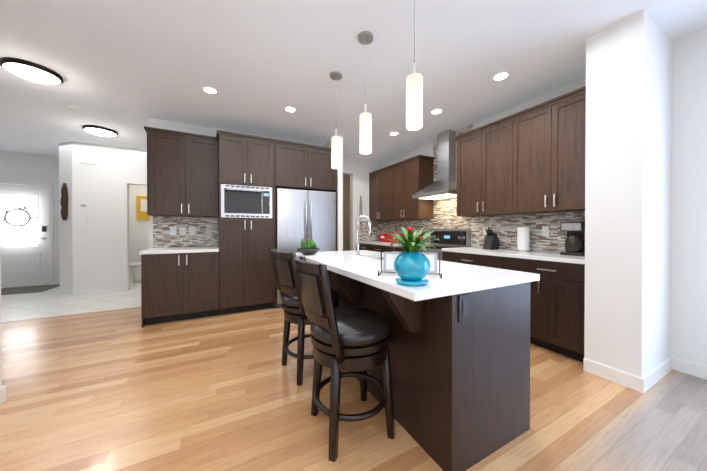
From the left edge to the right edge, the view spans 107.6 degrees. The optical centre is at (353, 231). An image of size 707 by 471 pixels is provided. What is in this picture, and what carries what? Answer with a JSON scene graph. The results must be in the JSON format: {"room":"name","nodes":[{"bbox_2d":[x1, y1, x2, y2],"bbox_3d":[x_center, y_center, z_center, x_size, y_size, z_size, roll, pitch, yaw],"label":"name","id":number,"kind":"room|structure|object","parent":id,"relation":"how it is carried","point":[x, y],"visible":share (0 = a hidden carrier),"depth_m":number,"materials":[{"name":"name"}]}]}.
{"room":"kitchen","nodes":[
{"label":"kitchen","id":0,"kind":"room"},
{"bbox_2d":[0,235,1,387],"bbox_3d":[-1.111,-0.197,-0.833,0.150,2.750,5.790,0,0,-28],"label":"wall","id":1,"kind":"structure","parent":0,"point":[0,321],"depth_m":1.76,"materials":[{"name":"white paint"}]},
{"bbox_2d":[0,386,4,403],"bbox_3d":[-1.062,1.127,-0.742,0.014,0.100,5.690,0,0,-28],"label":"baseboard","id":2,"kind":"structure","parent":1,"relation":"attached to","point":[2,394],"depth_m":1.75,"materials":[{"name":"white wood"}]},
{"bbox_2d":[0,150,59,279],"bbox_3d":[-6.589,-0.236,5.470,1.680,2.750,0.140,0,0,-28],"label":"wall","id":3,"kind":"structure","parent":0,"point":[23,167],"depth_m":5.39,"materials":[{"name":"white paint"}]},
{"bbox_2d":[0,184,48,287],"bbox_3d":[-6.887,0.092,5.287,0.970,2.073,0.078,0,0,-28],"label":"front door","id":4,"kind":"structure","parent":3,"relation":"in","point":[24,221],"depth_m":5.33,"materials":[{"name":"white wood"}]},
{"bbox_2d":[0,180,53,284],"bbox_3d":[-6.862,0.063,5.239,1.110,2.155,0.015,0,0,-28],"label":"door frame","id":5,"kind":"structure","parent":3,"relation":"attached to","point":[51,247],"depth_m":5.47,"materials":[{"name":"white wood"}]},
{"bbox_2d":[59,141,72,289],"bbox_3d":[-5.203,-0.231,4.683,0.270,2.750,0.270,0,0,-28],"label":"wall","id":6,"kind":"structure","parent":0,"point":[65,228],"depth_m":4.68,"materials":[{"name":"white paint"}]},
{"bbox_2d":[60,183,67,219],"bbox_3d":[-5.175,-0.528,4.636,0.098,0.667,0.098,0,0,-28],"label":"art","id":7,"kind":"object","parent":6,"relation":"attached to","point":[64,203],"visible":0.96,"depth_m":4.61,"materials":[{"name":"brown wood"}]},
{"bbox_2d":[59,288,72,294],"bbox_3d":[-5.205,1.094,4.686,0.402,0.100,0.010,0,0,17],"label":"baseboard","id":8,"kind":"structure","parent":6,"relation":"attached to","point":[66,291],"depth_m":4.67,"materials":[{"name":"white wood"}]},
{"bbox_2d":[1,278,140,321],"bbox_3d":[-3.953,1.160,6.164,8.260,0.050,4.600,0,0,-28],"label":"floor","id":9,"kind":"structure","parent":0,"point":[47,303],"depth_m":4.17,"materials":[{"name":"white tile"}]},
{"bbox_2d":[1,284,59,294],"bbox_3d":[-6.555,1.137,4.924,1.200,0.012,0.750,0,0,-28],"label":"rug","id":10,"kind":"object","parent":9,"relation":"on","point":[21,290],"visible":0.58,"depth_m":5.02,"materials":[{"name":"grey fabric"}]},
{"bbox_2d":[130,262,140,281],"bbox_3d":[-4.694,0.731,5.938,0.720,0.810,0.420,0,0,-28],"label":"toilet","id":11,"kind":"object","parent":9,"relation":"on","point":[135,269],"visible":0.17,"depth_m":5.75,"materials":[{"name":"white ceramic"}]},
{"bbox_2d":[72,141,146,290],"bbox_3d":[-4.360,-0.233,5.045,1.560,2.750,0.120,0,0,-28],"label":"wall","id":12,"kind":"structure","parent":0,"point":[97,248],"depth_m":4.81,"materials":[{"name":"white paint"}]},
{"bbox_2d":[79,203,87,222],"bbox_3d":[-4.885,-0.331,4.687,0.106,0.346,0.017,0,0,-28],"label":"thermostat","id":13,"kind":"object","parent":12,"relation":"attached to","point":[83,219],"visible":1,"depth_m":4.68,"materials":[{"name":"white plastic"}]},
{"bbox_2d":[79,155,96,164],"bbox_3d":[-4.831,-1.301,4.711,0.240,0.150,0.015,0,0,-28],"label":"air vent","id":14,"kind":"object","parent":12,"relation":"in","point":[84,159],"visible":1,"depth_m":4.70,"materials":[{"name":"white plastic"}]},
{"bbox_2d":[73,286,121,294],"bbox_3d":[-4.717,1.093,4.788,0.680,0.100,0.014,0,0,-28],"label":"baseboard","id":15,"kind":"structure","parent":12,"relation":"attached to","point":[96,290],"depth_m":4.77,"materials":[{"name":"white"}]},
{"bbox_2d":[122,179,146,290],"bbox_3d":[-3.993,0.076,5.165,0.940,2.130,0.015,0,0,-28],"label":"door frame","id":16,"kind":"structure","parent":12,"relation":"attached to","point":[125,238],"depth_m":4.96,"materials":[{"name":"white wood"}]},
{"bbox_2d":[129,185,148,277],"bbox_3d":[-4.859,-0.243,6.648,2.480,2.750,0.120,0,0,-28],"label":"wall","id":17,"kind":"structure","parent":0,"point":[138,236],"depth_m":6.34,"materials":[{"name":"white paint"}]},
{"bbox_2d":[136,196,148,220],"bbox_3d":[-5.089,-0.567,6.438,0.480,0.600,0.028,0,0,-28],"label":"framed picture","id":18,"kind":"object","parent":17,"relation":"attached to","point":[141,207],"visible":0.5,"depth_m":6.36,"materials":[{"name":"orange"}]},
{"bbox_2d":[149,118,322,248],"bbox_3d":[-1.763,-0.229,4.329,2.616,2.750,0.120,0,0,-28],"label":"wall","id":19,"kind":"structure","parent":0,"point":[174,126],"depth_m":3.84,"materials":[{"name":"white paint"}]},
{"bbox_2d":[144,126,219,217],"bbox_3d":[-2.399,-0.772,3.709,0.823,1.111,0.367,0,0,-28],"label":"upper cabinet","id":20,"kind":"object","parent":19,"relation":"attached to","point":[181,168],"depth_m":3.53,"materials":[{"name":"brown wood"}]},
{"bbox_2d":[153,216,217,247],"bbox_3d":[-2.481,0.009,3.867,0.823,0.448,0.019,0,0,-28],"label":"backsplash","id":21,"kind":"structure","parent":19,"relation":"attached to","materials":[{"name":"tile"}]},
{"bbox_2d":[216,130,279,193],"bbox_3d":[-1.607,-0.988,3.953,0.798,0.681,0.677,0,0,-28],"label":"upper cabinet","id":22,"kind":"object","parent":19,"relation":"attached to","point":[243,159],"depth_m":3.64,"materials":[{"name":"brown wood"}]},
{"bbox_2d":[280,142,335,192],"bbox_3d":[-0.910,-0.991,4.323,1.061,0.681,0.677,0,0,-28],"label":"upper cabinet","id":23,"kind":"object","parent":19,"relation":"attached to","point":[302,167],"depth_m":4.04,"materials":[{"name":"brown wood"}]},
{"bbox_2d":[323,134,342,250],"bbox_3d":[-0.500,-0.232,4.829,0.084,2.750,1.220,0,0,-28],"label":"wall","id":24,"kind":"structure","parent":0,"point":[339,208],"depth_m":4.29,"materials":[{"name":"white paint"}]},
{"bbox_2d":[343,174,349,250],"bbox_3d":[-0.950,-0.243,6.684,2.460,2.750,0.120,0,0,-28],"label":"door","id":25,"kind":"structure","parent":0,"point":[346,212],"depth_m":7.02,"materials":[{"name":"beige wood"}]},
{"bbox_2d":[0,307,706,470],"bbox_3d":[-0.976,1.194,0.555,8.260,0.050,8.100,0,0,-28],"label":"floor","id":26,"kind":"structure","parent":0,"point":[117,390],"depth_m":1.68,"materials":[{"name":"beige wood"}]},
{"bbox_2d":[140,254,219,327],"bbox_3d":[-2.327,0.713,3.581,0.823,0.875,0.677,0,0,-28],"label":"base cabinet","id":27,"kind":"object","parent":26,"relation":"on","point":[185,275],"depth_m":3.27,"materials":[{"name":"brown wood"}]},
{"bbox_2d":[140,246,219,253],"bbox_3d":[-2.328,0.254,3.569,0.834,0.038,0.692,0,0,-28],"label":"countertop","id":28,"kind":"structure","parent":27,"relation":"on","point":[156,249],"depth_m":3.37,"materials":[{"name":"white stone"}]},
{"bbox_2d":[212,218,275,314],"bbox_3d":[-1.670,0.481,3.928,0.777,1.335,0.677,0,0,-28],"label":"base cabinet","id":29,"kind":"object","parent":26,"relation":"on","point":[247,279],"depth_m":3.64,"materials":[{"name":"brown wood"}]},
{"bbox_2d":[221,184,271,218],"bbox_3d":[-1.602,-0.417,3.858,0.676,0.456,0.540,0,0,-28],"label":"microwave","id":30,"kind":"object","parent":29,"relation":"in","point":[241,201],"visible":1,"depth_m":3.63,"materials":[{"name":"silver metal"}]},
{"bbox_2d":[270,249,338,385],"bbox_3d":[-0.395,0.658,2.179,0.568,1.006,0.484,0,0,-34],"label":"bar stool","id":31,"kind":"object","parent":26,"relation":"on","point":[284,270],"visible":0.62,"depth_m":1.98,"materials":[{"name":"black wood"}]},
{"bbox_2d":[275,188,335,307],"bbox_3d":[-0.854,0.251,4.312,0.944,1.790,0.746,0,0,-28],"label":"refrigerator","id":32,"kind":"object","parent":26,"relation":"on","point":[305,215],"visible":0.38,"depth_m":3.99,"materials":[{"name":"grey metal"}]},
{"bbox_2d":[295,256,394,461],"bbox_3d":[-0.054,0.662,1.537,0.568,1.006,0.484,0,0,-24],"label":"bar stool","id":33,"kind":"object","parent":26,"relation":"on","point":[351,339],"visible":1,"depth_m":1.36,"materials":[{"name":"black wood"}]},
{"bbox_2d":[359,242,366,249],"bbox_3d":[0.524,0.701,5.594,0.616,0.875,0.593,0,0,-28],"label":"base cabinet","id":34,"kind":"object","parent":26,"relation":"on","point":[362,245],"depth_m":5.52,"materials":[{"name":"brown wood"}]},
{"bbox_2d":[367,242,382,251],"bbox_3d":[0.763,0.704,5.143,0.616,0.875,0.658,0,0,-28],"label":"base cabinet","id":35,"kind":"object","parent":26,"relation":"on","point":[371,246],"depth_m":5.17,"materials":[{"name":"brown wood"}]},
{"bbox_2d":[375,242,429,245],"bbox_3d":[0.760,0.245,5.134,0.627,0.038,1.623,0,0,-28],"label":"countertop","id":36,"kind":"structure","parent":35,"relation":"on","point":[376,243],"depth_m":4.84,"materials":[{"name":"white stone"}]},
{"bbox_2d":[379,233,393,241],"bbox_3d":[0.708,0.132,5.410,0.248,0.184,0.350,0,0,-28],"label":"bread box","id":37,"kind":"object","parent":36,"relation":"on","point":[384,237],"visible":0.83,"depth_m":5.30,"materials":[{"name":"red metal"}]},
{"bbox_2d":[391,234,404,242],"bbox_3d":[0.879,0.138,5.088,0.207,0.176,0.260,0,0,-28],"label":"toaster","id":38,"kind":"object","parent":36,"relation":"on","point":[403,235],"visible":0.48,"depth_m":5.01,"materials":[{"name":"red metal"}]},
{"bbox_2d":[383,246,404,252],"bbox_3d":[1.004,0.707,4.688,0.616,0.875,0.603,0,0,-28],"label":"base cabinet","id":39,"kind":"object","parent":26,"relation":"on","point":[385,248],"depth_m":4.64,"materials":[{"name":"brown wood"}]},
{"bbox_2d":[310,262,529,470],"bbox_3d":[0.205,0.722,2.187,0.880,0.876,1.980,0,0,-28],"label":"kitchen island","id":40,"kind":"object","parent":26,"relation":"on","point":[459,349],"depth_m":1.36,"materials":[{"name":"brown wood"}]},
{"bbox_2d":[296,250,539,301],"bbox_3d":[0.194,0.263,2.184,0.940,0.038,2.030,0,0,-28],"label":"island countertop","id":41,"kind":"structure","parent":40,"relation":"on","point":[457,278],"depth_m":1.46,"materials":[{"name":"white stone"}]},
{"bbox_2d":[297,238,319,254],"bbox_3d":[-0.469,0.153,2.708,0.240,0.175,0.240,0,0,-28],"label":"succulent bowl","id":42,"kind":"object","parent":41,"relation":"on","point":[309,246],"visible":1,"depth_m":2.65,"materials":[{"name":"brown"}]},
{"bbox_2d":[355,215,371,255],"bbox_3d":[0.086,0.041,2.602,0.144,0.401,0.168,0,0,-28],"label":"faucet","id":43,"kind":"object","parent":41,"relation":"on","point":[370,234],"visible":1,"depth_m":2.57,"materials":[{"name":"silver metal"}]},
{"bbox_2d":[378,251,441,278],"bbox_3d":[0.313,0.182,1.447,0.337,0.129,0.126,0,0,14],"label":"picture frame","id":44,"kind":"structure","parent":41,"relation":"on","point":[388,262],"depth_m":1.50,"materials":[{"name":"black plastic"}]},
{"bbox_2d":[387,226,440,285],"bbox_3d":[0.287,0.113,1.252,0.289,0.273,0.333,0,0,-28],"label":"potted plant","id":45,"kind":"object","parent":41,"relation":"on","point":[411,265],"visible":1,"depth_m":1.19,"materials":[{"name":"teal"}]},
{"bbox_2d":[418,229,470,260],"bbox_3d":[1.296,0.553,4.066,0.661,1.190,0.756,0,0,-28],"label":"range","id":46,"kind":"object","parent":26,"relation":"on","point":[452,238],"visible":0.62,"depth_m":4.00,"materials":[{"name":"silver metal"}]},
{"bbox_2d":[442,250,494,267],"bbox_3d":[1.717,0.715,3.345,0.616,0.875,0.902,0,0,-28],"label":"base cabinet","id":47,"kind":"object","parent":26,"relation":"on","point":[487,260],"depth_m":3.21,"materials":[{"name":"brown wood"}]},
{"bbox_2d":[495,254,584,361],"bbox_3d":[2.063,0.719,2.693,0.616,0.875,0.806,0,0,-28],"label":"base cabinet","id":48,"kind":"object","parent":26,"relation":"on","point":[557,300],"depth_m":2.40,"materials":[{"name":"brown wood"}]},
{"bbox_2d":[443,246,584,261],"bbox_3d":[1.874,0.258,3.035,0.627,0.038,1.593,0,0,-28],"label":"countertop","id":49,"kind":"structure","parent":48,"relation":"on","point":[473,249],"depth_m":2.80,"materials":[{"name":"white stone"}]},
{"bbox_2d":[483,228,498,249],"bbox_3d":[1.811,0.097,3.408,0.185,0.277,0.110,0,0,-28],"label":"knife block","id":50,"kind":"object","parent":49,"relation":"on","point":[491,241],"visible":1,"depth_m":3.37,"materials":[{"name":"black plastic"}]},
{"bbox_2d":[516,222,530,251],"bbox_3d":[2.044,0.065,3.113,0.150,0.345,0.150,0,0,-28],"label":"paper towel holder","id":51,"kind":"object","parent":49,"relation":"on","point":[523,238],"visible":1,"depth_m":3.06,"materials":[{"name":"white paper"}]},
{"bbox_2d":[560,222,584,255],"bbox_3d":[2.263,0.073,2.614,0.240,0.335,0.207,0,0,-28],"label":"coffee maker","id":52,"kind":"object","parent":49,"relation":"on","point":[575,242],"visible":0.75,"depth_m":2.57,"materials":[{"name":"black plastic"}]},
{"bbox_2d":[0,0,706,160],"bbox_3d":[-2.054,-1.633,2.569,8.260,0.080,12.700,0,0,-28],"label":"ceiling","id":53,"kind":"structure","parent":0,"point":[126,70],"depth_m":2.43,"materials":[{"name":"white paint"}]},
{"bbox_2d":[0,57,63,84],"bbox_3d":[-3.173,-1.555,2.565,0.404,0.074,0.404,0,0,-28],"label":"flush ceiling light","id":54,"kind":"object","parent":53,"relation":"attached to","point":[30,71],"visible":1,"depth_m":2.49,"materials":[{"name":"brown metal"}]},
{"bbox_2d":[68,105,81,110],"bbox_3d":[-3.576,-1.580,3.325,0.130,0.033,0.130,0,0,-28],"label":"smoke detector","id":55,"kind":"object","parent":53,"relation":"attached to","point":[74,107],"visible":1,"depth_m":3.30,"materials":[{"name":"white plastic"}]},
{"bbox_2d":[82,125,117,136],"bbox_3d":[-3.992,-1.564,4.088,0.404,0.074,0.404,0,0,-28],"label":"flush ceiling light","id":56,"kind":"object","parent":53,"relation":"attached to","point":[100,130],"visible":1,"depth_m":4.00,"materials":[{"name":"brown metal"}]},
{"bbox_2d":[203,87,217,93],"bbox_3d":[-1.625,-1.593,2.933,0.150,0.003,0.150,0,0,-28],"label":"recessed light","id":57,"kind":"object","parent":53,"relation":"in","point":[209,90],"visible":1,"depth_m":2.93,"materials":[{"name":"white"}]},
{"bbox_2d":[285,107,295,111],"bbox_3d":[-0.826,-1.595,3.391,0.150,0.003,0.150,0,0,-28],"label":"recessed light","id":58,"kind":"object","parent":53,"relation":"in","point":[291,109],"visible":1,"depth_m":3.39,"materials":[{"name":"white"}]},
{"bbox_2d":[330,71,341,168],"bbox_3d":[-0.177,-1.120,2.640,0.124,0.947,0.124,0,0,-28],"label":"pendant light","id":59,"kind":"object","parent":53,"relation":"hanging from","point":[335,146],"visible":1,"depth_m":2.60,"materials":[{"name":"white glass"}]},
{"bbox_2d":[358,31,372,153],"bbox_3d":[0.099,-1.117,2.119,0.124,0.947,0.124,0,0,-28],"label":"pendant light","id":60,"kind":"object","parent":53,"relation":"hanging from","point":[365,38],"visible":0.98,"depth_m":2.08,"materials":[{"name":"white glass"}]},
{"bbox_2d":[406,0,422,130],"bbox_3d":[0.376,-1.113,1.598,0.124,0.947,0.124,0,0,-28],"label":"pendant light","id":61,"kind":"object","parent":53,"relation":"hanging from","point":[414,100],"visible":1,"depth_m":1.56,"materials":[{"name":"white glass"}]},
{"bbox_2d":[431,109,442,113],"bbox_3d":[1.109,-1.596,3.456,0.150,0.003,0.150,0,0,-28],"label":"recessed light","id":62,"kind":"object","parent":53,"relation":"in","point":[436,111],"visible":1,"depth_m":3.45,"materials":[{"name":"white"}]},
{"bbox_2d":[493,72,508,80],"bbox_3d":[1.518,-1.591,2.665,0.150,0.003,0.150,0,0,-28],"label":"recessed light","id":63,"kind":"object","parent":53,"relation":"in","point":[500,76],"visible":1,"depth_m":2.66,"materials":[{"name":"white"}]},
{"bbox_2d":[343,156,381,249],"bbox_3d":[-0.045,-0.237,5.693,1.530,2.750,0.120,0,0,-28],"label":"wall","id":64,"kind":"structure","parent":0,"point":[363,169],"depth_m":5.72,"materials":[{"name":"white paint"}]},
{"bbox_2d":[343,170,354,249],"bbox_3d":[-0.354,-0.081,5.454,0.880,2.440,0.015,0,0,-28],"label":"door frame","id":65,"kind":"structure","parent":64,"relation":"attached to","point":[349,172],"depth_m":5.63,"materials":[{"name":"white wood"}]},
{"bbox_2d":[359,196,361,216],"bbox_3d":[0.159,-0.537,5.722,0.080,0.490,0.013,0,0,-28],"label":"ornament","id":66,"kind":"object","parent":64,"relation":"attached to","point":[360,207],"visible":0.81,"depth_m":5.71,"materials":[{"name":"grey metal"}]},
{"bbox_2d":[382,28,706,365],"bbox_3d":[2.310,-0.221,3.026,0.130,2.750,9.400,0,0,-28],"label":"wall","id":67,"kind":"structure","parent":0,"point":[689,250],"depth_m":2.11,"materials":[{"name":"white paint"}]},
{"bbox_2d":[367,167,386,221],"bbox_3d":[0.707,-0.750,5.529,0.346,1.046,0.864,0,0,-28],"label":"upper cabinet","id":68,"kind":"object","parent":67,"relation":"attached to","point":[377,181],"depth_m":5.49,"materials":[{"name":"brown wood"}]},
{"bbox_2d":[387,155,434,221],"bbox_3d":[1.059,-0.746,4.865,0.346,1.046,0.864,0,0,-28],"label":"upper cabinet","id":69,"kind":"object","parent":67,"relation":"attached to","point":[404,179],"depth_m":4.63,"materials":[{"name":"brown wood"}]},
{"bbox_2d":[412,129,456,199],"bbox_3d":[1.374,-1.067,4.098,0.486,1.060,0.756,0,0,-28],"label":"range hood","id":70,"kind":"object","parent":67,"relation":"attached to","point":[444,186],"visible":0.85,"depth_m":4.10,"materials":[{"name":"silver metal"}]},
{"bbox_2d":[359,124,584,252],"bbox_3d":[1.327,-0.684,4.092,0.597,1.832,3.984,0,0,-28],"label":"backsplash","id":71,"kind":"structure","parent":67,"relation":"attached to","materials":[{"name":"tile"}]},
{"bbox_2d":[455,118,510,217],"bbox_3d":[1.828,-0.772,3.416,0.346,1.116,0.849,0,0,-28],"label":"upper cabinet","id":72,"kind":"object","parent":67,"relation":"attached to","point":[481,154],"depth_m":3.36,"materials":[{"name":"brown wood"}]},
{"bbox_2d":[507,86,585,213],"bbox_3d":[2.173,-0.768,2.766,0.346,1.116,0.849,0,0,-28],"label":"upper cabinet","id":73,"kind":"object","parent":67,"relation":"attached to","point":[527,164],"depth_m":2.68,"materials":[{"name":"brown wood"}]},
{"bbox_2d":[672,357,706,379],"bbox_3d":[3.540,1.119,0.562,0.014,0.100,3.680,0,0,-28],"label":"baseboard","id":74,"kind":"structure","parent":67,"relation":"attached to","point":[690,368],"depth_m":2.09,"materials":[{"name":"white wood"}]},
{"bbox_2d":[584,10,672,377],"bbox_3d":[2.306,-0.215,2.169,0.680,2.750,0.330,0,0,-28],"label":"pillar","id":75,"kind":"structure","parent":0,"point":[628,168],"depth_m":2.00,"materials":[{"name":"white paint"}]},
{"bbox_2d":[583,358,640,391],"bbox_3d":[1.999,1.111,2.014,0.014,0.100,0.330,0,0,-28],"label":"baseboard","id":76,"kind":"structure","parent":75,"relation":"attached to","point":[625,379],"depth_m":2.00,"materials":[{"name":"white wood"}]},
{"bbox_2d":[641,357,672,392],"bbox_3d":[2.374,1.111,2.019,0.680,0.100,0.014,0,0,-28],"label":"baseboard","id":77,"kind":"structure","parent":75,"relation":"attached to","point":[650,379],"depth_m":1.98,"materials":[{"name":"white wood"}]}
]}

